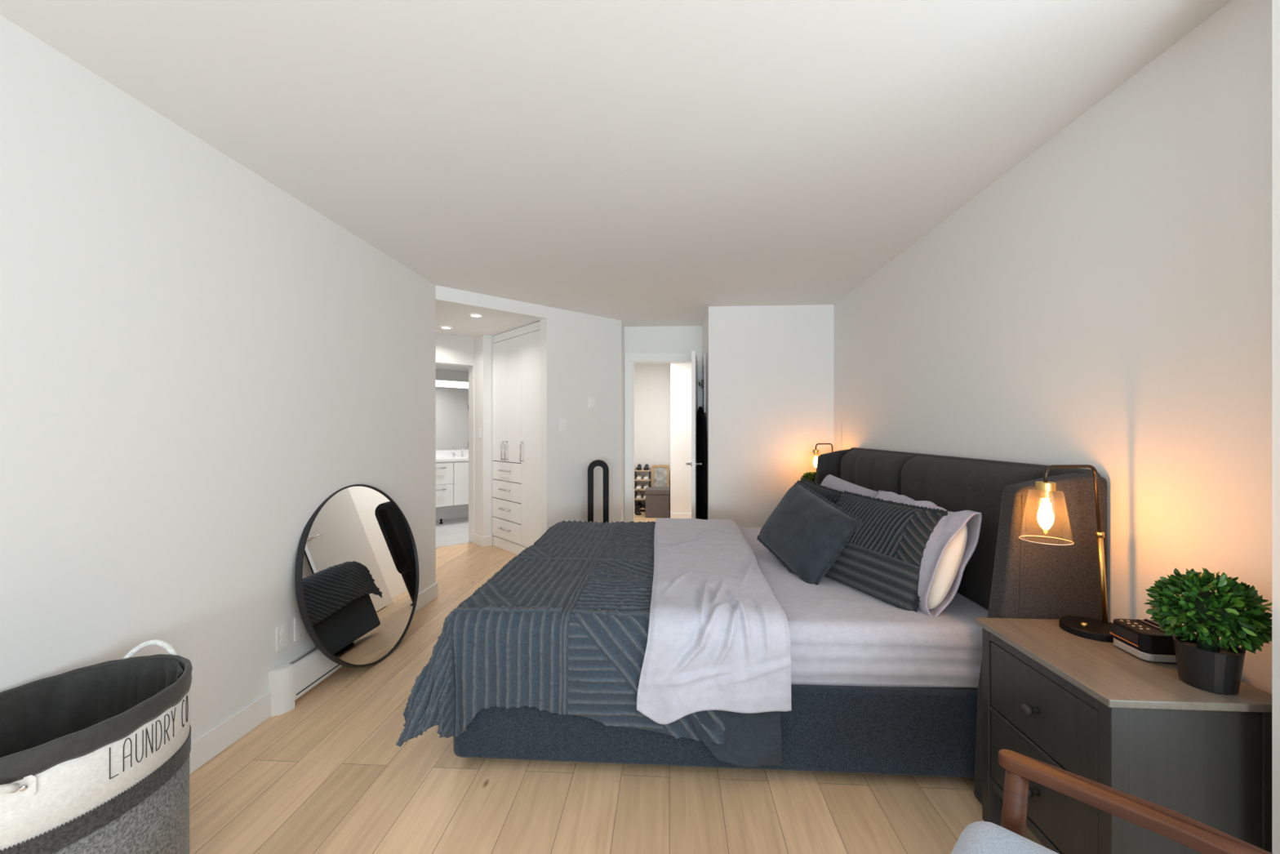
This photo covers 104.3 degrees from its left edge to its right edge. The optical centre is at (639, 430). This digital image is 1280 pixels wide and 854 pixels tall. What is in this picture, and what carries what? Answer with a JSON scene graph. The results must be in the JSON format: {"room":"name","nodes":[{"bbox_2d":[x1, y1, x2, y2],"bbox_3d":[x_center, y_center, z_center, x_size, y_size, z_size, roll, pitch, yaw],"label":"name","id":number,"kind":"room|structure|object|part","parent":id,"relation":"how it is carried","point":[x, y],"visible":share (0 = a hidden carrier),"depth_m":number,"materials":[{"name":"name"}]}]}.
{"room":"bedroom","nodes":[
{"label":"bedroom","id":0,"kind":"room"},
{"bbox_2d":[0,15,435,741],"bbox_3d":[-1.930,0.085,-0.276,0.120,2.470,8.460,0,0,3],"label":"wall","id":1,"kind":"structure","parent":0,"point":[195,357],"depth_m":1.84,"materials":[{"name":"white paint"}]},
{"bbox_2d":[275,621,288,651],"bbox_3d":[-1.707,0.984,2.377,0.008,0.118,0.072,0,0,3],"label":"wall outlet","id":2,"kind":"object","parent":1,"relation":"attached to","point":[282,631],"visible":1,"depth_m":2.37,"materials":[{"name":"white plastic"}]},
{"bbox_2d":[280,628,285,635],"bbox_3d":[-1.704,0.964,2.377,0.002,0.032,0.032,0,0,3],"label":"socket","id":3,"kind":"object","parent":2,"relation":"attached to","point":[282,631],"depth_m":2.37,"materials":[{"name":"white plastic"}]},
{"bbox_2d":[280,636,285,644],"bbox_3d":[-1.704,1.004,2.377,0.002,0.032,0.032,0,0,3],"label":"socket","id":4,"kind":"object","parent":2,"relation":"attached to","point":[282,639],"depth_m":2.37,"materials":[{"name":"white plastic"}]},
{"bbox_2d":[293,614,305,640],"bbox_3d":[-1.701,0.982,2.490,0.008,0.118,0.072,0,0,3],"label":"wall plate","id":5,"kind":"object","parent":1,"relation":"attached to","point":[299,626],"visible":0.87,"depth_m":2.48,"materials":[{"name":"white plastic"}]},
{"bbox_2d":[268,644,342,715],"bbox_3d":[-1.648,1.216,2.873,0.067,0.208,1.156,0,0,3],"label":"baseboard heater","id":6,"kind":"object","parent":1,"relation":"attached to","point":[291,679],"visible":0.44,"depth_m":2.40,"materials":[{"name":"white metal"}]},
{"bbox_3d":[-1.649,1.202,2.873,0.065,0.175,1.000,0,0,3],"label":"casing","id":7,"kind":"part","parent":6,"relation":"part of","materials":[{"name":"white metal"}]},
{"bbox_2d":[189,582,438,773],"bbox_3d":[-1.919,1.261,-0.209,0.134,0.118,8.355,0,0,3],"label":"baseboard","id":8,"kind":"structure","parent":1,"relation":"attached to","point":[205,747],"depth_m":2.10,"materials":[{"name":"white wood"}]},
{"bbox_2d":[435,448,468,514],"bbox_3d":[-2.731,0.115,6.386,3.580,2.410,1.870,0,0,-42],"label":"wall","id":9,"kind":"structure","parent":0,"point":[460,508],"depth_m":7.43,"materials":[{"name":"white paint"}]},
{"bbox_2d":[435,449,468,506],"bbox_3d":[-2.675,0.670,7.200,2.245,0.760,0.525,0,0,-42],"label":"vanity cabinet","id":10,"kind":"object","parent":9,"relation":"attached to","point":[451,473],"visible":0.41,"depth_m":6.97,"materials":[{"name":"white wood"}]},
{"bbox_3d":[-2.822,0.594,6.773,0.558,0.292,0.018,0,0,-42],"label":"drawer","id":11,"kind":"part","parent":10,"relation":"part of","materials":[{"name":"white wood"}]},
{"bbox_3d":[-2.822,0.896,6.773,0.558,0.303,0.018,0,0,-42],"label":"drawer","id":12,"kind":"part","parent":10,"relation":"part of","materials":[{"name":"white wood"}]},
{"bbox_2d":[435,456,468,462],"bbox_3d":[-2.683,0.411,7.210,2.245,0.043,0.499,0,0,-42],"label":"countertop","id":13,"kind":"structure","parent":10,"relation":"on","point":[448,459],"depth_m":6.98,"materials":[{"name":"white stone"}]},
{"bbox_2d":[450,447,466,457],"bbox_3d":[-2.615,0.319,7.370,0.339,0.142,0.133,0,0,-42],"label":"faucet","id":14,"kind":"object","parent":13,"relation":"on","point":[462,448],"visible":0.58,"depth_m":7.37,"materials":[{"name":"silver metal"}]},
{"bbox_3d":[-2.614,0.319,7.369,0.035,0.142,0.130,0,0,-42],"label":"spout","id":15,"kind":"part","parent":14,"relation":"part of","materials":[{"name":"silver metal"}]},
{"bbox_3d":[-2.369,0.748,7.175,0.632,0.600,0.018,0,0,-42],"label":"door","id":16,"kind":"part","parent":10,"relation":"part of","materials":[{"name":"white wood"}]},
{"bbox_2d":[435,511,468,520],"bbox_3d":[-3.273,1.273,7.011,3.400,0.086,0.014,0,0,-42],"label":"baseboard","id":17,"kind":"structure","parent":9,"relation":"attached to","point":[459,514],"depth_m":7.43,"materials":[{"name":"white"}]},
{"bbox_2d":[435,364,468,449],"bbox_3d":[-2.849,-0.376,7.392,2.240,1.328,0.007,0,0,-42],"label":"bathroom mirror","id":18,"kind":"object","parent":9,"relation":"attached to","point":[451,402],"visible":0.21,"depth_m":7.42,"materials":[{"name":"silver glass"}]},
{"bbox_2d":[435,380,468,387],"bbox_3d":[-2.842,-0.688,7.355,2.100,0.085,0.057,0,0,-42],"label":"vanity light","id":19,"kind":"object","parent":18,"relation":"attached to","point":[438,383],"visible":0.13,"depth_m":7.37,"materials":[{"name":"silver metal"}]},
{"bbox_2d":[435,449,468,457],"bbox_3d":[-2.844,0.340,7.391,2.245,0.100,0.015,0,0,-42],"label":"backsplash","id":20,"kind":"structure","parent":9,"relation":"attached to","point":[440,453],"depth_m":7.40,"materials":[{"name":"white stone"}]},
{"bbox_2d":[435,332,493,536],"bbox_3d":[-2.031,0.115,5.673,3.480,2.410,0.365,0,0,-42],"label":"wall","id":21,"kind":"structure","parent":0,"point":[477,351],"depth_m":5.70,"materials":[{"name":"white paint"}]},
{"bbox_2d":[435,360,474,543],"bbox_3d":[-2.328,0.275,5.570,0.920,2.090,0.145,0,0,-42],"label":"trim","id":22,"kind":"structure","parent":21,"relation":"attached to","point":[471,366],"depth_m":5.86,"materials":[{"name":"white wood"}]},
{"bbox_2d":[478,427,480,438],"bbox_3d":[-1.840,0.029,5.705,0.011,0.118,0.075,0,0,-42],"label":"light switch","id":23,"kind":"object","parent":21,"relation":"attached to","point":[479,428],"visible":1,"depth_m":5.69,"materials":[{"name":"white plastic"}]},
{"bbox_2d":[473,533,492,546],"bbox_3d":[-1.818,1.261,5.761,0.124,0.118,0.241,0,0,-42],"label":"baseboard","id":24,"kind":"structure","parent":21,"relation":"attached to","point":[482,541],"depth_m":5.68,"materials":[{"name":"white wood"}]},
{"bbox_2d":[435,302,540,337],"bbox_3d":[-2.186,-1.150,5.847,3.480,0.120,3.400,0,0,-42],"label":"ceiling","id":25,"kind":"structure","parent":0,"point":[459,318],"depth_m":5.01,"materials":[{"name":"white paint"}]},
{"bbox_2d":[440,326,452,328],"bbox_3d":[-2.049,-1.085,5.262,0.124,0.007,0.124,0,0,3],"label":"recessed light","id":26,"kind":"object","parent":25,"relation":"in","point":[442,327],"visible":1,"depth_m":5.26,"materials":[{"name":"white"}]},
{"bbox_2d":[469,313,483,317],"bbox_3d":[-1.550,-1.085,4.710,0.124,0.007,0.124,0,0,3],"label":"recessed light","id":27,"kind":"object","parent":25,"relation":"in","point":[474,315],"visible":1,"depth_m":4.70,"materials":[{"name":"white"}]},
{"bbox_2d":[435,285,624,536],"bbox_3d":[-0.838,0.085,4.742,0.346,2.470,2.232,0,0,42],"label":"wall","id":28,"kind":"structure","parent":0,"point":[582,355],"depth_m":4.83,"materials":[{"name":"white paint"}]},
{"bbox_2d":[559,417,565,431],"bbox_3d":[-0.734,-0.056,4.721,0.075,0.118,0.011,0,0,-42],"label":"light switch","id":29,"kind":"object","parent":28,"relation":"attached to","point":[562,420],"visible":1,"depth_m":4.72,"materials":[{"name":"white plastic"}]},
{"bbox_2d":[588,397,594,408],"bbox_3d":[-0.479,-0.276,4.944,0.075,0.105,0.016,0,0,-42],"label":"thermostat","id":30,"kind":"object","parent":28,"relation":"attached to","point":[591,400],"visible":1,"depth_m":4.94,"materials":[{"name":"white plastic"}]},
{"bbox_2d":[0,0,1231,326],"bbox_3d":[-0.145,-1.210,0.509,3.590,0.120,10.240,0,0,3],"label":"ceiling","id":31,"kind":"structure","parent":0,"point":[634,162],"depth_m":1.81,"materials":[{"name":"white paint"}]},
{"bbox_2d":[189,509,1044,853],"bbox_3d":[-1.661,1.368,2.393,8.800,0.104,13.820,0,0,3],"label":"floor","id":32,"kind":"structure","parent":0,"point":[327,774],"depth_m":1.80,"materials":[{"name":"brown wood"}]},
{"bbox_2d":[0,639,192,853],"bbox_3d":[-1.528,0.996,1.299,0.456,0.648,0.628,0,0,3],"label":"laundry basket","id":33,"kind":"object","parent":32,"relation":"on","point":[95,758],"visible":1,"depth_m":1.31,"materials":[{"name":"grey fabric"}]},
{"bbox_3d":[-1.450,0.766,1.026,0.215,0.053,0.070,0,0,-24],"label":"rope handle","id":34,"kind":"part","parent":33,"relation":"part of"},
{"bbox_3d":[-1.562,0.730,1.586,0.211,0.117,0.043,0,0,-13],"label":"rope handle","id":35,"kind":"part","parent":33,"relation":"part of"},
{"bbox_2d":[294,484,419,667],"bbox_3d":[-1.588,0.819,2.900,0.234,1.006,1.020,0,0,5],"label":"round mirror","id":36,"kind":"object","parent":32,"relation":"on","point":[357,573],"visible":0.99,"depth_m":2.80,"materials":[{"name":"mirror"}]},
{"bbox_2d":[492,320,540,555],"bbox_3d":[-1.075,0.117,5.435,0.626,2.405,1.259,0,0,-42],"label":"wardrobe","id":37,"kind":"object","parent":32,"relation":"on","point":[516,353],"visible":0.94,"depth_m":5.27,"materials":[{"name":"white wood"}]},
{"bbox_3d":[-1.578,-0.327,5.598,0.019,1.338,0.337,0,0,-42],"label":"door","id":38,"kind":"part","parent":37,"relation":"part of","materials":[{"name":"white wood"}]},
{"bbox_3d":[-1.460,0.220,5.425,0.036,0.215,0.011,0,0,-42],"label":"handle","id":39,"kind":"part","parent":37,"relation":"part of","materials":[{"name":"silver metal"}]},
{"bbox_3d":[-1.463,1.095,5.469,0.019,0.210,0.683,0,0,-42],"label":"drawer","id":40,"kind":"part","parent":37,"relation":"part of","materials":[{"name":"white wood"}]},
{"bbox_3d":[-1.463,0.876,5.469,0.019,0.211,0.683,0,0,-42],"label":"drawer","id":41,"kind":"part","parent":37,"relation":"part of","materials":[{"name":"white wood"}]},
{"bbox_3d":[-1.463,0.662,5.469,0.019,0.201,0.683,0,0,-42],"label":"drawer","id":42,"kind":"part","parent":37,"relation":"part of","materials":[{"name":"white wood"}]},
{"bbox_3d":[-1.463,0.452,5.469,0.019,0.204,0.683,0,0,-42],"label":"drawer","id":43,"kind":"part","parent":37,"relation":"part of","materials":[{"name":"white wood"}]},
{"bbox_3d":[-1.350,-0.327,5.341,0.019,1.338,0.342,0,0,-42],"label":"door","id":44,"kind":"part","parent":37,"relation":"part of","materials":[{"name":"white wood"}]},
{"bbox_3d":[-1.331,-1.044,5.325,0.016,0.083,1.084,0,0,-42],"label":"crown rail","id":45,"kind":"part","parent":37,"relation":"part of","materials":[{"name":"white wood"}]},
{"bbox_3d":[-1.233,0.220,5.168,0.036,0.215,0.011,0,0,-42],"label":"handle","id":46,"kind":"part","parent":37,"relation":"part of","materials":[{"name":"silver metal"}]},
{"bbox_3d":[-1.105,0.102,5.066,0.019,2.196,0.387,0,0,-42],"label":"door","id":47,"kind":"part","parent":37,"relation":"part of","materials":[{"name":"white wood"}]},
{"bbox_2d":[587,459,608,523],"bbox_3d":[-0.399,0.801,4.762,0.242,1.037,0.217,0,0,-5],"label":"tower fan","id":48,"kind":"object","parent":32,"relation":"on","point":[593,464],"visible":0.29,"depth_m":4.70,"materials":[{"name":"black plastic"}]},
{"bbox_2d":[634,507,640,515],"bbox_3d":[-0.041,1.277,7.895,0.088,0.085,0.276,0,0,-11],"label":"shoe","id":49,"kind":"object","parent":32,"relation":"on","point":[637,512],"visible":0.94,"depth_m":7.84,"materials":[{"name":"black leather"}]},
{"bbox_2d":[634,467,650,509],"bbox_3d":[-0.193,0.970,8.206,0.732,0.700,0.280,0,0,3],"label":"shoe rack","id":50,"kind":"object","parent":32,"relation":"on","point":[649,470],"visible":0.27,"depth_m":8.07,"materials":[{"name":"brown wood"}]},
{"bbox_3d":[-0.081,0.970,8.069,0.011,0.700,0.011,0,0,26],"label":"post","id":51,"kind":"part","parent":50,"relation":"part of","materials":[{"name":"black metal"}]},
{"bbox_3d":[-0.066,0.970,8.329,0.011,0.700,0.011,0,0,-19],"label":"post","id":52,"kind":"part","parent":50,"relation":"part of","materials":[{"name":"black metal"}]},
{"bbox_2d":[635,501,641,508],"bbox_3d":[-0.015,1.217,8.177,0.088,0.085,0.276,0,0,5],"label":"shoe","id":53,"kind":"object","parent":50,"relation":"on","point":[639,503],"visible":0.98,"depth_m":8.12,"materials":[{"name":"black leather"}]},
{"bbox_2d":[635,491,641,498],"bbox_3d":[-0.014,1.062,8.190,0.088,0.085,0.276,0,0,4],"label":"shoe","id":54,"kind":"object","parent":50,"relation":"on","point":[639,494],"visible":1,"depth_m":8.10,"materials":[{"name":"white leather"}]},
{"bbox_2d":[635,482,641,488],"bbox_3d":[-0.015,0.907,8.177,0.088,0.085,0.276,0,0,4],"label":"shoe","id":55,"kind":"object","parent":50,"relation":"on","point":[639,485],"visible":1,"depth_m":8.11,"materials":[{"name":"white leather"}]},
{"bbox_2d":[635,463,641,470],"bbox_3d":[-0.014,0.597,8.188,0.088,0.085,0.276,0,0,3],"label":"shoe","id":56,"kind":"object","parent":50,"relation":"on","point":[639,466],"visible":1,"depth_m":8.10,"materials":[{"name":"black leather"}]},
{"bbox_2d":[635,473,641,479],"bbox_3d":[-0.014,0.752,8.185,0.088,0.085,0.276,0,0,2],"label":"shoe","id":57,"kind":"object","parent":50,"relation":"on","point":[639,476],"visible":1,"depth_m":8.12,"materials":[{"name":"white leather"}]},
{"bbox_2d":[634,487,645,490],"bbox_3d":[-0.193,0.959,8.206,0.732,0.018,0.280,0,0,3],"label":"shelf","id":58,"kind":"object","parent":50,"relation":"attached to","point":[635,489],"depth_m":8.06,"materials":[{"name":"brown wood"}]},
{"bbox_2d":[634,477,650,480],"bbox_3d":[-0.193,0.804,8.206,0.732,0.018,0.280,0,0,3],"label":"shelf","id":59,"kind":"object","parent":50,"relation":"attached to","point":[635,479],"depth_m":8.05,"materials":[{"name":"brown wood"}]},
{"bbox_2d":[643,473,648,479],"bbox_3d":[0.106,0.752,8.181,0.088,0.085,0.276,0,0,4],"label":"shoe","id":60,"kind":"object","parent":50,"relation":"on","point":[646,476],"visible":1,"depth_m":8.09,"materials":[{"name":"white leather"}]},
{"bbox_2d":[643,463,648,470],"bbox_3d":[0.106,0.597,8.183,0.088,0.085,0.276,0,0,4],"label":"shoe","id":61,"kind":"object","parent":50,"relation":"on","point":[646,466],"visible":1,"depth_m":8.10,"materials":[{"name":"black leather"}]},
{"bbox_2d":[643,482,648,488],"bbox_3d":[0.106,0.907,8.180,0.088,0.085,0.276,0,0,4],"label":"shoe","id":62,"kind":"object","parent":50,"relation":"on","point":[646,485],"visible":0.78,"depth_m":8.13,"materials":[{"name":"white leather"}]},
{"bbox_2d":[644,487,669,517],"bbox_3d":[0.272,1.107,7.697,0.374,0.425,0.374,0,0,3],"label":"storage ottoman","id":63,"kind":"object","parent":32,"relation":"on","point":[657,499],"visible":1,"depth_m":7.52,"materials":[{"name":"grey fabric"}]},
{"bbox_3d":[0.272,0.934,7.697,0.374,0.078,0.374,0,0,3],"label":"lid","id":64,"kind":"part","parent":63,"relation":"part of","materials":[{"name":"grey fabric"}]},
{"bbox_2d":[651,464,669,487],"bbox_3d":[0.336,0.944,8.174,0.290,0.751,0.129,0,0,3],"label":"picture frame","id":65,"kind":"object","parent":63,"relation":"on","point":[660,473],"visible":0.44,"depth_m":8.20,"materials":[{"name":"brown wood"}]},
{"bbox_2d":[653,467,666,487],"bbox_3d":[0.336,0.945,8.179,0.220,0.675,0.004,0,-8,3],"label":"picture","id":66,"kind":"object","parent":65,"relation":"attached to","point":[660,473],"depth_m":8.20},
{"bbox_2d":[696,406,706,519],"bbox_3d":[0.606,0.540,4.944,0.043,1.556,0.420,0,0,-6],"label":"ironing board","id":67,"kind":"object","parent":32,"relation":"on","point":[701,438],"visible":0.66,"depth_m":4.82,"materials":[{"name":"black"}]},
{"bbox_2d":[453,447,1106,808],"bbox_3d":[0.494,0.728,2.915,2.350,1.185,2.328,0,0,3],"label":"bed","id":68,"kind":"object","parent":32,"relation":"on","point":[878,686],"visible":0.27,"depth_m":1.86,"materials":[{"name":"fabric"}]},
{"bbox_2d":[395,520,782,767],"bbox_3d":[-0.184,0.952,2.889,1.400,0.536,2.194,0,0,0],"label":"duvet","id":69,"kind":"object","parent":68,"relation":"on","point":[562,626],"visible":0.73,"depth_m":1.89,"materials":[{"name":"grey fabric"}]},
{"bbox_2d":[636,518,791,724],"bbox_3d":[0.356,0.856,2.826,0.619,0.410,2.126,0,0,3],"label":"throw blanket","id":70,"kind":"object","parent":69,"relation":"on","point":[718,637],"visible":1,"depth_m":1.82,"materials":[{"name":"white fabric"}]},
{"bbox_2d":[756,480,862,585],"bbox_3d":[0.875,0.535,2.666,0.270,0.485,0.721,0,0,-10],"label":"throw pillow","id":71,"kind":"object","parent":68,"relation":"on","point":[807,532],"visible":0.97,"depth_m":2.52,"materials":[{"name":"fabric"}]},
{"bbox_2d":[800,477,844,504],"bbox_3d":[1.047,0.547,3.072,0.266,0.456,0.648,0,0,-6],"label":"throw pillow","id":72,"kind":"object","parent":68,"relation":"on","point":[833,495],"visible":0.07,"depth_m":2.97,"materials":[{"name":"fabric"}]},
{"bbox_2d":[820,474,878,497],"bbox_3d":[1.275,0.535,3.200,0.258,0.444,0.819,0,0,0],"label":"pillow","id":73,"kind":"object","parent":68,"relation":"on","point":[829,481],"visible":0.1,"depth_m":3.13,"materials":[{"name":"grey fabric"}]},
{"bbox_3d":[0.420,0.847,2.860,2.101,0.236,1.959,0,0,3],"label":"mattress","id":74,"kind":"part","parent":68,"relation":"part of","materials":[{"name":"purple fabric"}]},
{"bbox_3d":[1.569,0.522,3.373,0.128,0.755,0.980,0,0,3],"label":"cushion panel","id":75,"kind":"part","parent":68,"relation":"part of","materials":[{"name":"grey fabric"}]},
{"bbox_2d":[824,490,947,612],"bbox_3d":[1.092,0.548,2.332,0.280,0.462,0.648,0,0,-17],"label":"throw pillow","id":76,"kind":"object","parent":68,"relation":"on","point":[882,560],"visible":0.76,"depth_m":2.17,"materials":[{"name":"fabric"}]},
{"bbox_2d":[875,489,982,616],"bbox_3d":[1.243,0.535,2.363,0.284,0.439,0.872,0,0,7],"label":"pillow","id":77,"kind":"object","parent":68,"relation":"on","point":[952,543],"visible":0.38,"depth_m":1.98,"materials":[{"name":"beige fabric"}]},
{"bbox_3d":[1.632,0.728,2.846,0.070,1.185,2.275,0,0,3],"label":"headboard","id":78,"kind":"part","parent":68,"relation":"part of","materials":[{"name":"grey fabric"}]},
{"bbox_3d":[1.509,0.522,2.375,0.129,0.755,1.010,0,0,3],"label":"cushion panel","id":79,"kind":"part","parent":68,"relation":"part of","materials":[{"name":"grey fabric"}]},
{"bbox_2d":[950,748,1272,853],"bbox_3d":[0.823,0.856,0.649,0.684,0.937,0.820,0,0,-43],"label":"armchair","id":80,"kind":"object","parent":32,"relation":"on","point":[980,837],"visible":1,"depth_m":1.00,"materials":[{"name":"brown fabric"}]},
{"bbox_2d":[950,820,1058,853],"bbox_3d":[0.747,0.911,0.730,0.560,0.167,0.592,0,0,-43],"label":"seat cushion","id":81,"kind":"object","parent":80,"relation":"on","point":[980,837],"depth_m":1.02,"materials":[{"name":"grey fabric"}]},
{"bbox_3d":[0.816,1.032,1.110,0.044,0.579,0.084,0,0,-43],"label":"leg","id":82,"kind":"part","parent":80,"relation":"part of","materials":[{"name":"brown wood"}]},
{"bbox_2d":[974,617,1271,853],"bbox_3d":[1.332,0.980,1.433,0.435,0.680,0.524,0,0,3],"label":"nightstand","id":83,"kind":"object","parent":32,"relation":"on","point":[1098,711],"visible":0.7,"depth_m":1.24,"materials":[{"name":"grey wood"}]},
{"bbox_3d":[1.182,0.990,1.673,0.042,0.660,0.036,0,0,3],"label":"leg","id":84,"kind":"part","parent":83,"relation":"part of","materials":[{"name":"grey wood"}]},
{"bbox_3d":[1.163,1.166,1.444,0.029,0.028,0.424,0,0,3],"label":"rail","id":85,"kind":"part","parent":83,"relation":"part of","materials":[{"name":"grey wood"}]},
{"bbox_3d":[1.163,0.925,1.444,0.029,0.018,0.424,0,0,3],"label":"rail","id":86,"kind":"part","parent":83,"relation":"part of","materials":[{"name":"grey wood"}]},
{"bbox_3d":[1.133,0.811,1.445,0.037,0.033,0.032,0,0,3],"label":"knob","id":87,"kind":"part","parent":83,"relation":"part of","materials":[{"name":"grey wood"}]},
{"bbox_3d":[1.133,1.048,1.445,0.037,0.033,0.032,0,0,3],"label":"knob","id":88,"kind":"part","parent":83,"relation":"part of","materials":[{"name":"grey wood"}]},
{"bbox_3d":[1.163,0.678,1.444,0.029,0.036,0.424,0,0,3],"label":"rail","id":89,"kind":"part","parent":83,"relation":"part of","materials":[{"name":"grey wood"}]},
{"bbox_3d":[1.160,1.043,1.444,0.017,0.210,0.416,0,0,3],"label":"drawer","id":90,"kind":"part","parent":83,"relation":"part of","materials":[{"name":"grey wood"}]},
{"bbox_3d":[1.160,0.806,1.444,0.017,0.212,0.416,0,0,3],"label":"drawer","id":91,"kind":"part","parent":83,"relation":"part of","materials":[{"name":"grey wood"}]},
{"bbox_2d":[1018,464,1113,642],"bbox_3d":[1.370,0.375,1.585,0.292,0.530,0.160,0,0,3],"label":"table lamp","id":92,"kind":"object","parent":83,"relation":"on","point":[1092,628],"visible":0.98,"depth_m":1.59,"materials":[{"name":"black metal"}]},
{"bbox_3d":[1.292,0.265,1.586,0.042,0.103,0.042,0,0,3],"label":"bulb","id":93,"kind":"part","parent":92,"relation":"part of","materials":[{"name":"orange"}]},
{"bbox_3d":[1.388,0.225,1.597,0.203,0.231,0.013,0,0,-6],"label":"arm","id":94,"kind":"part","parent":92,"relation":"part of","materials":[{"name":"brown metal"}]},
{"bbox_3d":[1.393,0.611,1.562,0.017,0.015,0.017,0,0,3],"label":"switch knob","id":95,"kind":"part","parent":92,"relation":"part of","materials":[{"name":"gold metal"}]},
{"bbox_3d":[1.155,0.990,1.214,0.042,0.660,0.036,0,0,3],"label":"leg","id":96,"kind":"part","parent":83,"relation":"part of","materials":[{"name":"grey wood"}]},
{"bbox_2d":[1109,618,1196,662],"bbox_3d":[1.471,0.598,1.424,0.148,0.084,0.124,0,0,6],"label":"clock radio","id":97,"kind":"object","parent":83,"relation":"on","point":[1144,639],"visible":0.77,"depth_m":1.39,"materials":[{"name":"black plastic"}]},
{"bbox_3d":[1.325,0.940,1.198,0.300,0.560,0.018,0,0,3],"label":"panel","id":98,"kind":"part","parent":83,"relation":"part of","materials":[{"name":"grey wood"}]},
{"bbox_2d":[1143,567,1271,694],"bbox_3d":[1.424,0.494,1.254,0.223,0.292,0.224,0,0,38],"label":"potted plant","id":99,"kind":"object","parent":83,"relation":"on","point":[1204,661],"visible":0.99,"depth_m":1.22,"materials":[{"name":"green plant"}]},
{"bbox_3d":[1.429,0.589,1.252,0.121,0.103,0.121,0,0,38],"label":"pot","id":100,"kind":"part","parent":99,"relation":"part of","materials":[{"name":"black ceramic"}]},
{"bbox_3d":[1.500,0.990,1.193,0.050,0.660,0.036,0,0,3],"label":"leg","id":101,"kind":"part","parent":83,"relation":"part of","materials":[{"name":"grey wood"}]},
{"bbox_3d":[1.505,0.980,4.338,0.435,0.680,0.420,0,0,3],"label":"nightstand","id":102,"kind":"object","parent":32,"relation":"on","visible":0},
{"bbox_2d":[799,471,816,482],"bbox_3d":[1.481,0.494,4.279,0.228,0.291,0.229,0,0,-23],"label":"potted plant","id":103,"kind":"object","parent":102,"relation":"on","point":[807,475],"visible":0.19,"depth_m":4.25,"materials":[{"name":"green plant"}]},
{"bbox_2d":[808,443,832,471],"bbox_3d":[1.573,0.375,4.298,0.319,0.530,0.160,0,0,-42],"label":"table lamp","id":104,"kind":"object","parent":102,"relation":"on","point":[815,451],"visible":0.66,"depth_m":4.23,"materials":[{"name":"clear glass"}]},
{"bbox_3d":[1.500,0.265,4.244,0.042,0.103,0.042,0,0,3],"label":"bulb","id":105,"kind":"part","parent":104,"relation":"part of","materials":[{"name":"orange"}]},
{"bbox_3d":[1.583,0.225,4.277,0.192,0.230,0.013,0,0,-21],"label":"arm","id":106,"kind":"part","parent":104,"relation":"part of","materials":[{"name":"brown metal"}]},
{"bbox_2d":[634,363,670,509],"bbox_3d":[0.315,0.085,8.406,1.970,2.470,0.120,0,0,3],"label":"wall","id":107,"kind":"structure","parent":0,"point":[651,380],"depth_m":8.35,"materials":[{"name":"white paint"}]},
{"bbox_2d":[624,325,702,408],"bbox_3d":[0.258,0.085,5.554,0.866,2.470,0.120,0,0,3],"label":"wall","id":108,"kind":"structure","parent":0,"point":[676,339],"depth_m":5.49,"materials":[{"name":"white paint"}]},
{"bbox_2d":[670,363,691,512],"bbox_3d":[0.869,0.085,7.777,0.788,2.470,1.070,0,0,3],"label":"wall","id":109,"kind":"structure","parent":0,"point":[680,373],"depth_m":7.26,"materials":[{"name":"white paint"}]},
{"bbox_2d":[635,502,691,518],"bbox_3d":[0.381,1.261,7.895,0.751,0.118,1.984,0,0,-41],"label":"baseboard","id":110,"kind":"structure","parent":109,"relation":"attached to","point":[673,515],"depth_m":7.25,"materials":[{"name":"white wood"}]},
{"bbox_2d":[702,304,834,527],"bbox_3d":[1.234,0.085,5.071,1.139,2.470,0.970,0,0,3],"label":"wall","id":111,"kind":"structure","parent":0,"point":[770,369],"depth_m":4.59,"materials":[{"name":"white paint"}]},
{"bbox_2d":[624,352,702,522],"bbox_3d":[0.259,0.233,5.545,0.858,2.175,0.138,0,0,3],"label":"door frame","id":112,"kind":"structure","parent":111,"relation":"attached to","point":[630,359],"depth_m":5.50,"materials":[{"name":"white wood"}]},
{"bbox_2d":[685,350,702,518],"bbox_3d":[0.557,0.282,5.045,0.162,2.055,0.824,0,0,8],"label":"door","id":113,"kind":"structure","parent":111,"relation":"in","point":[693,464],"depth_m":4.64,"materials":[{"name":"white wood"}]},
{"bbox_3d":[0.499,0.315,4.638,0.020,0.080,0.003,0,0,8],"label":"latch plate","id":114,"kind":"part","parent":113,"relation":"part of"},
{"bbox_2d":[698,354,705,413],"bbox_3d":[0.625,-0.470,5.022,0.069,0.580,0.070,0,0,3],"label":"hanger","id":115,"kind":"object","parent":111,"relation":"attached to","point":[703,381],"visible":1,"depth_m":4.99,"materials":[{"name":"white"}]},
{"bbox_3d":[0.652,-0.470,5.020,0.014,0.580,0.070,0,0,3],"label":"rail","id":116,"kind":"part","parent":115,"relation":"part of","materials":[{"name":"white"}]},
{"bbox_2d":[834,0,1271,693],"bbox_3d":[1.587,0.085,0.406,0.120,2.470,10.240,0,0,3],"label":"wall","id":117,"kind":"structure","parent":0,"point":[1104,303],"depth_m":1.63,"materials":[{"name":"white paint"}]},
{"bbox_2d":[1271,0,1279,853],"bbox_3d":[1.487,0.085,1.041,0.155,2.470,0.135,0,0,3],"label":"wall","id":118,"kind":"structure","parent":0,"point":[1275,3],"depth_m":1.11,"materials":[{"name":"white paint"}]}
]}

